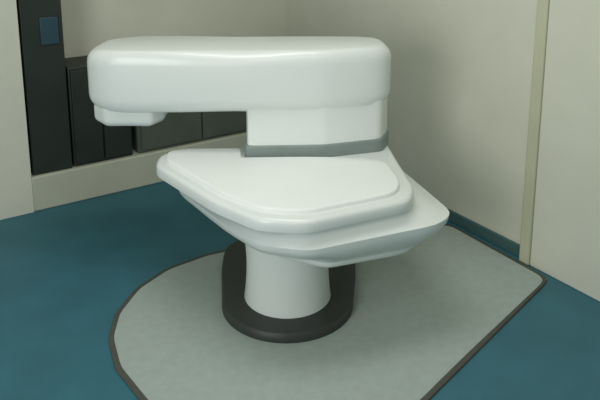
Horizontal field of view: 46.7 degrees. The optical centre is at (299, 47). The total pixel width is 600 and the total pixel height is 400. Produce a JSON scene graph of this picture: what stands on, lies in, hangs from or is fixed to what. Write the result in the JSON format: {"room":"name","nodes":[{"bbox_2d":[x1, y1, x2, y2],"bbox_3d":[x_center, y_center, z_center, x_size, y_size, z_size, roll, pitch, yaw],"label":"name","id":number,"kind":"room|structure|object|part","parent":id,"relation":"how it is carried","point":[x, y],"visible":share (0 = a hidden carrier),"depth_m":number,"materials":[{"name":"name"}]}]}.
{"room":"medical scanning room","nodes":[
{"label":"medical scanning room","id":0,"kind":"room"},
{"bbox_2d":[0,0,284,219],"bbox_3d":[-1.936,-0.432,3.283,4.700,2.680,0.450,-8,14,-33],"label":"wall","id":1,"kind":"structure","parent":0,"point":[87,24],"depth_m":3.95,"materials":[{"name":"paint"}]},
{"bbox_2d":[16,0,72,175],"bbox_3d":[-1.376,0.020,3.657,0.205,1.260,0.272,-8,14,-33],"label":"wall panel","id":2,"kind":"object","parent":1,"relation":"attached to","point":[40,27],"visible":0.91,"depth_m":3.58,"materials":[{"name":"black metal"}]},
{"bbox_3d":[-1.277,-0.088,3.542,0.090,0.140,0.012,-8,14,-33],"label":"panel","id":3,"kind":"part","parent":2,"relation":"part of","materials":[{"name":"blue plastic"}]},
{"bbox_2d":[65,55,132,165],"bbox_3d":[-1.145,0.335,3.882,0.330,0.550,0.268,-8,14,-33],"label":"wall panel","id":4,"kind":"object","parent":1,"relation":"attached to","point":[92,141],"visible":0.49,"depth_m":3.75,"materials":[{"name":"black metal"}]},
{"bbox_3d":[-1.143,0.364,3.736,0.150,0.515,0.018,-8,14,-33],"label":"door","id":5,"kind":"part","parent":4,"relation":"part of","materials":[{"name":"black metal"}]},
{"bbox_3d":[-1.010,0.345,3.823,0.150,0.515,0.018,-8,14,-33],"label":"door","id":6,"kind":"part","parent":4,"relation":"part of","materials":[{"name":"black metal"}]},
{"bbox_2d":[31,131,246,210],"bbox_3d":[-0.747,0.641,4.221,1.750,0.190,0.300,-8,14,-33],"label":"trim","id":7,"kind":"structure","parent":1,"relation":"attached to","point":[92,180],"depth_m":3.83,"materials":[{"name":"paint"}]},
{"bbox_2d":[131,111,246,152],"bbox_3d":[-0.657,0.346,4.214,0.780,0.390,0.268,-8,14,-33],"label":"wall panel","id":8,"kind":"object","parent":1,"relation":"attached to","point":[177,128],"visible":0.33,"depth_m":4.07,"materials":[{"name":"black metal"}]},
{"bbox_3d":[-0.743,0.387,4.012,0.370,0.355,0.018,-8,14,-33],"label":"door","id":9,"kind":"part","parent":8,"relation":"part of","materials":[{"name":"black metal"}]},
{"bbox_3d":[-0.425,0.343,4.216,0.370,0.355,0.018,-8,14,-33],"label":"door","id":10,"kind":"part","parent":8,"relation":"part of","materials":[{"name":"black metal"}]},
{"bbox_2d":[0,181,599,399],"bbox_3d":[-0.394,1.414,1.286,4.700,0.100,6.050,-8,14,-33],"label":"floor","id":11,"kind":"structure","parent":0,"point":[66,270],"depth_m":2.78,"materials":[{"name":"teal"}]},
{"bbox_2d":[108,224,546,399],"bbox_3d":[0.110,1.020,2.874,1.303,0.008,1.807,11,16,42],"label":"floor mat","id":12,"kind":"object","parent":11,"relation":"on","point":[420,314],"visible":0.7,"depth_m":2.62,"materials":[{"name":"grey rubber"}]},
{"bbox_2d":[87,36,448,343],"bbox_3d":[-0.158,0.528,2.737,1.420,1.012,0.928,0,12,0],"label":"scanner","id":13,"kind":"object","parent":12,"relation":"on","point":[316,189],"visible":1,"depth_m":2.73,"materials":[{"name":"white plastic"}]},
{"bbox_2d":[285,0,536,243],"bbox_3d":[1.567,-0.196,2.174,0.100,2.680,5.900,-8,14,-33],"label":"wall","id":14,"kind":"structure","parent":0,"point":[458,105],"depth_m":3.42,"materials":[{"name":"paint"}]},
{"bbox_2d":[447,208,519,256],"bbox_3d":[0.539,0.782,3.872,0.012,0.060,1.735,-8,14,-33],"label":"baseboard","id":15,"kind":"structure","parent":14,"relation":"attached to","point":[465,223],"depth_m":3.34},
{"bbox_2d":[519,0,549,264],"bbox_3d":[1.021,-0.343,2.862,0.038,2.680,0.055,-8,14,-33],"label":"trim","id":16,"kind":"structure","parent":14,"relation":"attached to","point":[542,16],"depth_m":2.99,"materials":[{"name":"paint"}]},
{"bbox_2d":[530,0,599,301],"bbox_3d":[2.089,-0.008,1.286,0.030,2.680,3.810,-8,14,-33],"label":"wall","id":17,"kind":"structure","parent":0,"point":[565,246],"depth_m":2.85,"materials":[{"name":"paint"}]}
]}

